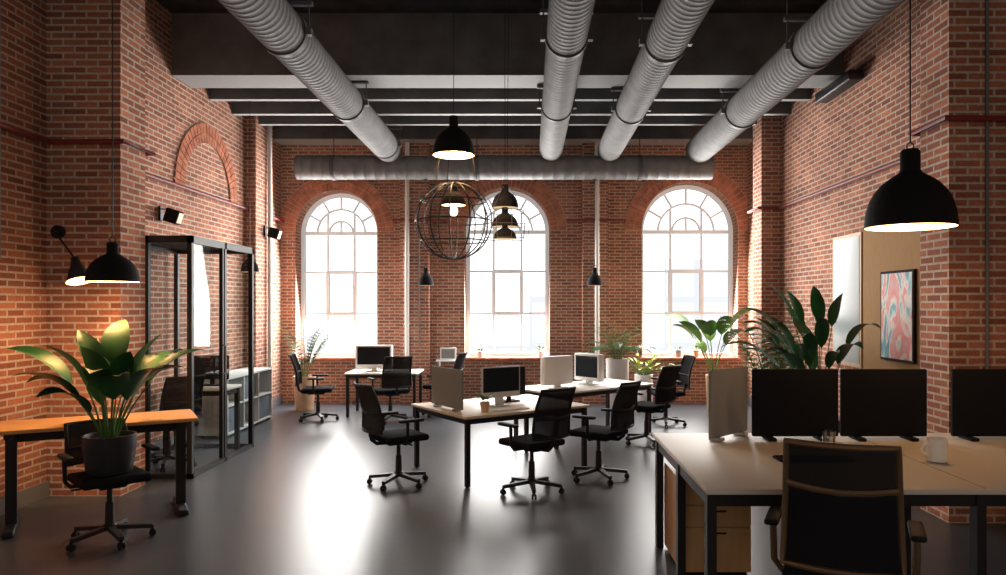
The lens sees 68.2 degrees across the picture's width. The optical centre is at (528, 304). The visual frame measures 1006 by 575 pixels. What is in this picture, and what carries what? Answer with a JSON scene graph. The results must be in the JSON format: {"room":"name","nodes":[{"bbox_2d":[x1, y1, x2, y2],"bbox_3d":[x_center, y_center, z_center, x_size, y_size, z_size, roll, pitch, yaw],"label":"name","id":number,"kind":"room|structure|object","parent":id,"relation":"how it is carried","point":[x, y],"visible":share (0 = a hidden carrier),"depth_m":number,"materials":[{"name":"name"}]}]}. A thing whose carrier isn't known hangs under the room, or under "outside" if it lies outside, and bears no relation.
{"room":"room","nodes":[
{"label":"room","id":0,"kind":"room"},
{"bbox_2d":[50,225,89,284],"bbox_3d":[-3.739,-0.411,6.035,0.616,0.509,0.197,0,0,38],"label":"sconce","id":1,"kind":"object","parent":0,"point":[76,274],"visible":0.98,"depth_m":5.93,"materials":[{"name":"black metal"}]},
{"bbox_2d":[0,0,280,496],"bbox_3d":[-4.265,-0.850,3.800,0.450,4.900,17.500,0,0,0],"label":"wall","id":2,"kind":"structure","parent":0,"point":[172,107],"depth_m":7.97,"materials":[{"name":"brick"}]},
{"bbox_2d":[264,226,281,239],"bbox_3d":[-3.759,-1.060,10.900,0.243,0.201,0.130,0,0,0],"label":"sconce","id":3,"kind":"object","parent":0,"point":[274,233],"visible":1,"depth_m":10.84,"materials":[{"name":"black metal"}]},
{"bbox_2d":[436,347,455,365],"bbox_3d":[-1.310,0.839,12.035,0.380,0.302,0.130,0,0,0],"label":"monitor","id":4,"kind":"object","parent":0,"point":[447,354],"visible":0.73,"depth_m":12.01,"materials":[{"name":"grey paint"}]},
{"bbox_2d":[156,0,826,12],"bbox_3d":[-0.240,-3.425,3.800,8.500,0.250,17.500,0,0,0],"label":"ceiling","id":5,"kind":"structure","parent":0,"point":[174,6],"depth_m":8.21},
{"bbox_2d":[0,403,1005,574],"bbox_3d":[-0.240,1.725,4.675,8.500,0.250,19.250,0,0,0],"label":"floor","id":6,"kind":"structure","parent":0,"point":[299,501],"depth_m":5.57,"materials":[{"name":"concrete"}]},
{"bbox_2d":[0,409,197,538],"bbox_3d":[-3.225,1.230,5.587,1.300,0.740,0.550,0,0,-30],"label":"oak desk","id":7,"kind":"object","parent":6,"relation":"on","point":[13,432],"visible":0.94,"depth_m":5.49,"materials":[{"name":"oak wood"},{"name":"dark steel"}]},
{"bbox_2d":[57,418,159,551],"bbox_3d":[-2.891,1.210,5.091,0.578,0.779,0.684,0,0,-45],"label":"chair","id":8,"kind":"object","parent":6,"relation":"on","point":[72,455],"visible":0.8,"depth_m":5.03,"materials":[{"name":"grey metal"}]},
{"bbox_2d":[7,319,201,476],"bbox_3d":[-2.937,0.622,5.056,1.154,1.034,1.219,0,0,0],"label":"potted plant","id":9,"kind":"object","parent":8,"relation":"on","point":[110,371],"visible":1,"depth_m":4.97,"materials":[{"name":"green plant"}]},
{"bbox_2d":[151,374,204,471],"bbox_3d":[-3.523,1.139,7.315,0.684,0.919,0.579,0,0,37],"label":"chair","id":10,"kind":"object","parent":6,"relation":"on","point":[174,392],"visible":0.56,"depth_m":7.14,"materials":[{"name":"black fabric"}]},
{"bbox_2d":[145,235,253,478],"bbox_3d":[-3.517,0.480,7.600,0.926,2.240,1.540,0,0,0],"label":"frame","id":11,"kind":"object","parent":6,"relation":"on","point":[190,245],"visible":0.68,"depth_m":7.53,"materials":[{"name":"black metal"}]},
{"bbox_2d":[161,384,241,454],"bbox_3d":[-3.540,1.240,8.050,0.700,0.720,0.420,0,0,0],"label":"desk","id":12,"kind":"object","parent":6,"relation":"on","point":[234,389],"visible":0.3,"depth_m":8.20,"materials":[{"name":"white laminate"}]},
{"bbox_2d":[194,355,228,385],"bbox_3d":[-3.470,0.714,8.130,0.400,0.330,0.170,0,0,0],"label":"monitor","id":13,"kind":"object","parent":12,"relation":"on","point":[208,365],"visible":0.66,"depth_m":8.09,"materials":[{"name":"black plastic"}]},
{"bbox_2d":[196,367,272,437],"bbox_3d":[-3.810,1.240,9.700,0.390,0.720,1.560,0,0,0],"label":"base cabinet","id":14,"kind":"object","parent":6,"relation":"on","point":[208,425],"visible":0.71,"depth_m":9.43,"materials":[{"name":"grey wood"}]},
{"bbox_2d":[272,320,348,410],"bbox_3d":[-3.289,0.913,11.252,1.041,1.374,0.908,0,0,0],"label":"palm plant","id":15,"kind":"object","parent":6,"relation":"on","point":[303,402],"visible":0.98,"depth_m":11.21,"materials":[{"name":"green plant"}]},
{"bbox_2d":[288,354,338,422],"bbox_3d":[-2.987,1.139,10.310,0.684,0.919,0.579,0,0,-10],"label":"chair","id":16,"kind":"object","parent":6,"relation":"on","point":[310,390],"visible":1,"depth_m":10.26,"materials":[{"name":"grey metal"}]},
{"bbox_2d":[344,369,423,416],"bbox_3d":[-2.120,1.287,10.950,1.044,0.626,0.696,0,0,0],"label":"desk","id":17,"kind":"object","parent":6,"relation":"on","point":[356,373],"visible":0.75,"depth_m":10.64,"materials":[{"name":"white laminate"}]},
{"bbox_2d":[355,345,392,370],"bbox_3d":[-2.280,0.781,10.946,0.539,0.382,0.165,0,0,0],"label":"monitor","id":18,"kind":"object","parent":17,"relation":"on","point":[366,356],"visible":0.81,"depth_m":10.90,"materials":[{"name":"white"}]},
{"bbox_2d":[367,356,412,424],"bbox_3d":[-1.871,1.139,10.130,0.579,0.919,0.684,0,0,-30],"label":"chair","id":19,"kind":"object","parent":6,"relation":"on","point":[397,370],"visible":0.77,"depth_m":9.93,"materials":[{"name":"black fabric"}]},
{"bbox_2d":[353,382,428,490],"bbox_3d":[-1.212,1.139,6.599,0.684,0.919,0.579,0,0,-35],"label":"chair","id":20,"kind":"object","parent":6,"relation":"on","point":[373,422],"visible":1,"depth_m":6.46,"materials":[{"name":"black fabric"}]},
{"bbox_2d":[422,352,467,417],"bbox_3d":[-1.223,1.139,10.738,0.684,0.919,0.579,0,0,12],"label":"chair","id":21,"kind":"object","parent":6,"relation":"on","point":[458,364],"visible":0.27,"depth_m":10.57,"materials":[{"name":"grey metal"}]},
{"bbox_2d":[411,394,589,487],"bbox_3d":[-0.283,1.287,7.293,1.400,0.626,1.080,0,0,-35],"label":"desk","id":22,"kind":"object","parent":6,"relation":"on","point":[471,413],"visible":0.79,"depth_m":6.99,"materials":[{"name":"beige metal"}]},
{"bbox_2d":[432,366,462,410],"bbox_3d":[-0.771,0.781,6.978,0.078,0.382,0.592,0,0,-35],"label":"divider","id":23,"kind":"object","parent":22,"relation":"on","point":[447,383],"visible":1,"depth_m":6.94,"materials":[{"name":"grey fabric"}]},
{"bbox_2d":[472,393,494,411],"bbox_3d":[-0.397,0.888,6.769,0.222,0.169,0.172,0,0,38],"label":"potted plant","id":24,"kind":"object","parent":22,"relation":"on","point":[484,405],"visible":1,"depth_m":6.73,"materials":[{"name":"green plant"}]},
{"bbox_2d":[481,365,519,406],"bbox_3d":[-0.296,0.781,7.172,0.435,0.382,0.148,0,0,-35],"label":"monitor","id":25,"kind":"object","parent":22,"relation":"on","point":[502,381],"visible":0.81,"depth_m":7.12,"materials":[{"name":"grey plastic"}]},
{"bbox_2d":[493,406,528,411],"bbox_3d":[-0.165,0.965,6.912,0.348,0.013,0.104,0,0,-35],"label":"keyboard","id":26,"kind":"object","parent":22,"relation":"on","point":[520,407],"visible":1,"depth_m":6.88,"materials":[{"name":"white plastic"}]},
{"bbox_2d":[504,366,524,402],"bbox_3d":[-0.212,0.803,7.506,0.452,0.339,0.148,0,0,-35],"label":"monitor","id":27,"kind":"object","parent":22,"relation":"on","point":[522,369],"visible":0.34,"depth_m":7.62,"materials":[{"name":"black"}]},
{"bbox_2d":[497,386,575,499],"bbox_3d":[0.061,1.139,6.317,0.579,0.919,0.684,0,0,-41],"label":"chair","id":28,"kind":"object","parent":6,"relation":"on","point":[551,418],"visible":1,"depth_m":6.16,"materials":[{"name":"black fabric"}]},
{"bbox_2d":[514,379,653,449],"bbox_3d":[0.671,1.287,9.014,1.640,0.626,0.800,0,0,-40],"label":"desk","id":29,"kind":"object","parent":6,"relation":"on","point":[609,386],"visible":0.49,"depth_m":8.88,"materials":[{"name":"white laminate"}]},
{"bbox_2d":[540,355,572,388],"bbox_3d":[0.323,0.785,8.713,0.435,0.373,0.165,0,0,-40],"label":"monitor","id":30,"kind":"object","parent":29,"relation":"on","point":[555,371],"visible":0.96,"depth_m":8.64,"materials":[{"name":"white"}]},
{"bbox_2d":[574,353,603,384],"bbox_3d":[0.736,0.785,9.133,0.165,0.373,0.435,0,0,-40],"label":"monitor","id":31,"kind":"object","parent":29,"relation":"on","point":[589,367],"visible":1,"depth_m":9.07,"materials":[{"name":"white plastic"}]},
{"bbox_2d":[570,380,641,484],"bbox_3d":[0.688,1.139,6.807,0.684,0.919,0.579,0,0,35],"label":"chair","id":32,"kind":"object","parent":6,"relation":"on","point":[622,411],"visible":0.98,"depth_m":6.67,"materials":[{"name":"black fabric"}]},
{"bbox_2d":[583,323,655,412],"bbox_3d":[1.353,0.914,11.043,1.014,1.373,1.153,0,0,0],"label":"fern plant","id":33,"kind":"object","parent":6,"relation":"on","point":[617,367],"visible":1,"depth_m":10.98,"materials":[{"name":"green plant"}]},
{"bbox_2d":[627,352,673,401],"bbox_3d":[1.736,1.174,11.544,0.824,0.851,0.730,0,0,-20],"label":"bushy plant","id":34,"kind":"object","parent":6,"relation":"on","point":[646,376],"visible":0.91,"depth_m":11.45,"materials":[{"name":"green plant"}]},
{"bbox_2d":[625,365,680,446],"bbox_3d":[1.403,1.139,8.561,0.684,0.919,0.579,0,0,42],"label":"chair","id":35,"kind":"object","parent":6,"relation":"on","point":[665,389],"visible":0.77,"depth_m":8.39,"materials":[{"name":"black fabric"}]},
{"bbox_2d":[646,355,695,427],"bbox_3d":[1.877,1.139,9.910,0.684,0.919,0.579,0,0,-10],"label":"chair","id":36,"kind":"object","parent":6,"relation":"on","point":[683,379],"visible":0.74,"depth_m":9.93,"materials":[{"name":"black fabric"}]},
{"bbox_2d":[664,462,750,573],"bbox_3d":[1.105,1.320,4.649,0.420,0.560,0.541,0,0,0],"label":"drawers","id":37,"kind":"object","parent":6,"relation":"on","point":[733,522],"visible":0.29,"depth_m":4.38,"materials":[{"name":"brown wood"}]},
{"bbox_2d":[665,309,750,413],"bbox_3d":[2.607,0.823,10.926,0.872,1.554,1.252,0,0,-30],"label":"banana plant","id":38,"kind":"object","parent":6,"relation":"on","point":[708,328],"visible":0.59,"depth_m":10.81,"materials":[{"name":"green plant"}]},
{"bbox_2d":[721,299,836,375],"bbox_3d":[2.737,0.765,8.405,1.104,1.671,1.273,0,0,-26],"label":"plant","id":39,"kind":"object","parent":6,"relation":"on","point":[747,351],"visible":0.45,"depth_m":8.41,"materials":[{"name":"green plant"}]},
{"bbox_2d":[720,283,879,432],"bbox_3d":[2.571,0.688,7.546,1.199,1.825,1.764,0,0,0],"label":"plant","id":40,"kind":"object","parent":6,"relation":"on","point":[807,351],"visible":0.51,"depth_m":7.27,"materials":[{"name":"green plant"}]},
{"bbox_2d":[652,433,1005,574],"bbox_3d":[2.140,1.230,4.235,2.620,0.741,1.530,0,0,0],"label":"desk","id":41,"kind":"object","parent":6,"relation":"on","point":[737,470],"visible":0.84,"depth_m":3.96,"materials":[{"name":"beige laminate"}]},
{"bbox_2d":[709,366,747,441],"bbox_3d":[1.290,0.633,4.800,0.460,0.449,0.090,0,0,-45],"label":"divider","id":42,"kind":"object","parent":41,"relation":"on","point":[728,388],"visible":1,"depth_m":4.77,"materials":[{"name":"grey fabric"}]},
{"bbox_2d":[772,455,782,461],"bbox_3d":[1.580,0.851,4.120,0.420,0.015,0.130,0,0,0],"label":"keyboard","id":43,"kind":"object","parent":41,"relation":"on","point":[777,457],"visible":0.12,"depth_m":4.12,"materials":[{"name":"black plastic"}]},
{"bbox_2d":[752,369,837,441],"bbox_3d":[1.700,0.634,4.753,0.550,0.450,0.165,0,0,0],"label":"computer monitor","id":44,"kind":"object","parent":41,"relation":"on","point":[785,402],"visible":0.94,"depth_m":4.74,"materials":[{"name":"black plastic"}]},
{"bbox_2d":[822,430,835,442],"bbox_3d":[1.800,0.806,4.460,0.079,0.102,0.079,0,0,0],"label":"glass tumbler","id":45,"kind":"object","parent":41,"relation":"on","point":[823,431],"visible":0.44,"depth_m":4.45,"materials":[{"name":"clear glass"}]},
{"bbox_2d":[840,369,926,441],"bbox_3d":[2.265,0.634,4.753,0.550,0.450,0.165,0,0,0],"label":"computer monitor","id":46,"kind":"object","parent":41,"relation":"on","point":[873,402],"visible":1,"depth_m":4.74,"materials":[{"name":"black plastic"}]},
{"bbox_2d":[920,436,947,462],"bbox_3d":[2.222,0.791,4.078,0.135,0.126,0.105,0,0,31],"label":"coffee mug","id":47,"kind":"object","parent":41,"relation":"on","point":[937,447],"visible":1,"depth_m":4.03,"materials":[{"name":"white ceramic"}]},
{"bbox_2d":[951,369,1005,441],"bbox_3d":[2.975,0.634,4.753,0.550,0.450,0.165,0,0,0],"label":"computer monitor","id":48,"kind":"object","parent":41,"relation":"on","point":[978,396],"visible":1,"depth_m":4.74,"materials":[{"name":"black plastic"}]},
{"bbox_2d":[764,438,926,574],"bbox_3d":[1.334,1.063,3.162,0.632,1.071,0.747,0,0,24],"label":"chair","id":49,"kind":"object","parent":6,"relation":"on","point":[841,512],"visible":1,"depth_m":2.90,"materials":[{"name":"black fabric"}]},
{"bbox_2d":[0,0,1005,368],"bbox_3d":[-0.230,-0.850,3.800,7.580,4.900,16.600,0,0,0],"label":"pipes","id":50,"kind":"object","parent":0,"point":[851,77],"depth_m":8.17,"materials":[{"name":"black metal"}]},
{"bbox_2d":[158,206,183,224],"bbox_3d":[-3.919,-0.980,8.130,0.243,0.201,0.130,0,0,0],"label":"sconce","id":51,"kind":"object","parent":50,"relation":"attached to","point":[171,215],"visible":1,"depth_m":8.07,"materials":[{"name":"black metal"}]},
{"bbox_2d":[0,356,751,515],"bbox_3d":[-0.240,1.228,3.925,7.600,0.745,16.850,0,0,0],"label":"trim","id":52,"kind":"structure","parent":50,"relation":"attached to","point":[31,494],"depth_m":12.05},
{"bbox_2d":[473,345,484,356],"bbox_3d":[-0.813,0.760,12.182,0.244,0.188,0.198,0,0,0],"label":"potted plant","id":53,"kind":"object","parent":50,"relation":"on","point":[480,353],"visible":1,"depth_m":12.16,"materials":[{"name":"green plant"}]},
{"bbox_2d":[535,345,545,356],"bbox_3d":[0.197,0.753,12.194,0.221,0.201,0.181,0,0,0],"label":"potted plant","id":54,"kind":"object","parent":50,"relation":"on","point":[539,353],"visible":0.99,"depth_m":12.16,"materials":[{"name":"green plant"}]},
{"bbox_2d":[674,346,681,356],"bbox_3d":[2.457,0.762,12.231,0.201,0.183,0.186,0,0,0],"label":"potted plant","id":55,"kind":"object","parent":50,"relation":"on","point":[677,352],"visible":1,"depth_m":12.16,"materials":[{"name":"green plant"}]},
{"bbox_2d":[172,13,843,144],"bbox_3d":[-0.240,-2.949,8.200,7.600,0.702,7.800,0,0,0],"label":"ceiling","id":56,"kind":"structure","parent":0,"point":[406,59],"depth_m":8.40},
{"bbox_2d":[84,0,139,282],"bbox_3d":[-3.060,-1.735,5.460,0.360,3.130,0.360,0,0,0],"label":"pendant light","id":57,"kind":"object","parent":56,"relation":"hanging from","point":[113,267],"visible":1,"depth_m":5.37,"materials":[{"name":"black metal"}]},
{"bbox_2d":[241,254,258,271],"bbox_3d":[-3.550,-1.860,9.450,0.220,2.880,0.220,0,0,0],"label":"pendant light","id":58,"kind":"object","parent":56,"relation":"hanging from","point":[244,268],"visible":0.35,"depth_m":9.38,"materials":[{"name":"black metal"}]},
{"bbox_2d":[218,0,401,162],"bbox_3d":[-2.120,-2.720,3.450,0.510,1.161,15.700,0,0,0],"label":"duct","id":59,"kind":"object","parent":56,"relation":"hanging from","point":[280,29],"visible":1,"depth_m":6.88,"materials":[{"name":"grey metal"}]},
{"bbox_2d":[418,179,433,285],"bbox_3d":[-1.585,-1.120,11.420,0.240,1.640,0.240,0,0,0],"label":"pendant light","id":60,"kind":"object","parent":56,"relation":"hanging from","point":[425,279],"visible":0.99,"depth_m":11.35,"materials":[{"name":"black metal"}]},
{"bbox_2d":[414,0,491,259],"bbox_3d":[-0.710,-1.862,7.000,0.733,2.876,0.733,0,0,0],"label":"globe chandelier","id":61,"kind":"object","parent":56,"relation":"hanging from","point":[453,142],"visible":1,"depth_m":6.93,"materials":[{"name":"black metal"}]},
{"bbox_2d":[294,126,714,179],"bbox_3d":[-0.375,-2.608,11.420,6.370,1.384,0.388,0,0,0],"label":"duct","id":62,"kind":"object","parent":56,"relation":"hanging from","point":[333,167],"depth_m":11.26,"materials":[{"name":"silver metal"}]},
{"bbox_2d":[480,1,529,240],"bbox_3d":[-0.247,-1.988,7.650,0.508,2.624,0.508,0,0,0],"label":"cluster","id":63,"kind":"object","parent":56,"relation":"hanging from","point":[504,200],"visible":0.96,"depth_m":7.58,"materials":[{"name":"black metal"}]},
{"bbox_2d":[537,0,594,160],"bbox_3d":[0.330,-2.729,3.450,0.470,1.141,15.700,0,0,0],"label":"duct","id":64,"kind":"object","parent":56,"relation":"hanging from","point":[566,36],"visible":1,"depth_m":6.83,"materials":[{"name":"grey metal"}]},
{"bbox_2d":[587,179,601,285],"bbox_3d":[1.010,-1.120,11.420,0.240,1.640,0.240,0,0,0],"label":"pendant light","id":65,"kind":"object","parent":56,"relation":"hanging from","point":[594,279],"visible":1,"depth_m":11.35,"materials":[{"name":"black metal"}]},
{"bbox_2d":[597,0,714,161],"bbox_3d":[1.220,-2.727,3.450,0.480,1.146,15.700,0,0,0],"label":"duct","id":66,"kind":"object","parent":56,"relation":"hanging from","point":[674,24],"visible":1,"depth_m":6.84,"materials":[{"name":"grey metal"}]},
{"bbox_2d":[685,0,904,162],"bbox_3d":[2.580,-2.717,3.450,0.520,1.166,15.700,0,0,0],"label":"duct","id":67,"kind":"object","parent":56,"relation":"hanging from","point":[836,24],"visible":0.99,"depth_m":6.86,"materials":[{"name":"grey metal"}]},
{"bbox_2d":[864,0,958,231],"bbox_3d":[2.360,-1.890,4.600,0.526,2.820,0.526,0,0,0],"label":"pendant light","id":68,"kind":"object","parent":56,"relation":"hanging from","point":[912,199],"visible":1,"depth_m":4.45,"materials":[{"name":"black metal"}]},
{"bbox_2d":[281,145,747,402],"bbox_3d":[-0.240,-0.850,12.325,7.600,4.900,0.450,0,0,0],"label":"wall","id":69,"kind":"structure","parent":0,"point":[448,292],"depth_m":12.10,"materials":[{"name":"red brick"}]},
{"bbox_2d":[301,193,376,355],"bbox_3d":[-3.135,-0.500,12.420,1.330,2.720,0.070,0,0,0],"label":"window","id":70,"kind":"structure","parent":69,"relation":"in","point":[341,196],"depth_m":12.39,"materials":[{"name":"grey paint"}]},
{"bbox_2d":[173,122,747,231],"bbox_3d":[-0.200,-1.737,10.265,7.760,1.085,3.670,0,0,0],"label":"bricks","id":71,"kind":"object","parent":69,"relation":"attached to","point":[197,134],"depth_m":12.08},
{"bbox_2d":[466,190,548,355],"bbox_3d":[-0.357,-0.525,12.420,1.385,2.770,0.070,0,0,0],"label":"window","id":72,"kind":"structure","parent":69,"relation":"in","point":[527,198],"depth_m":12.39,"materials":[{"name":"grey paint"}]},
{"bbox_2d":[642,185,732,355],"bbox_3d":[2.620,-0.570,12.420,1.560,2.860,0.070,0,0,0],"label":"window","id":73,"kind":"structure","parent":69,"relation":"in","point":[711,195],"depth_m":12.39,"materials":[{"name":"grey paint"}]},
{"bbox_2d":[46,0,1005,522],"bbox_3d":[-0.240,-0.850,8.775,7.600,4.900,6.650,0,0,0],"label":"pilasters","id":74,"kind":"object","parent":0,"point":[78,32],"depth_m":6.22,"materials":[{"name":"red brick"}]},
{"bbox_2d":[691,345,698,356],"bbox_3d":[2.743,0.744,12.211,0.266,0.220,0.195,0,0,37],"label":"potted plant","id":75,"kind":"object","parent":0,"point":[695,352],"visible":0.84,"depth_m":12.16,"materials":[{"name":"green plant"}]},
{"bbox_2d":[748,0,919,417],"bbox_3d":[3.785,-0.850,3.800,0.450,4.900,17.500,0,0,0],"label":"wall","id":76,"kind":"structure","parent":0,"point":[865,128],"depth_m":8.55,"materials":[{"name":"brick"}]},
{"bbox_2d":[833,231,919,368],"bbox_3d":[3.542,-0.015,7.670,0.033,1.530,1.940,0,0,0],"label":"wall recess","id":77,"kind":"object","parent":76,"relation":"attached to","point":[859,258],"visible":0.69,"depth_m":7.77,"materials":[{"name":"brown wood"}]},
{"bbox_2d":[880,269,916,363],"bbox_3d":[3.522,0.105,7.100,0.032,0.870,0.640,0,0,0],"label":"picture","id":78,"kind":"object","parent":77,"relation":"attached to","point":[898,288],"visible":1,"depth_m":7.05,"materials":[{"name":"multicoloured"}]},
{"label":"outside","id":79,"kind":"structure","parent":0,"visible":0},
{"bbox_2d":[306,190,727,351],"bbox_3d":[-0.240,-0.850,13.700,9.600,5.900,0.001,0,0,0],"label":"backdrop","id":80,"kind":"structure","parent":79,"point":[685,248],"depth_m":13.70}
]}

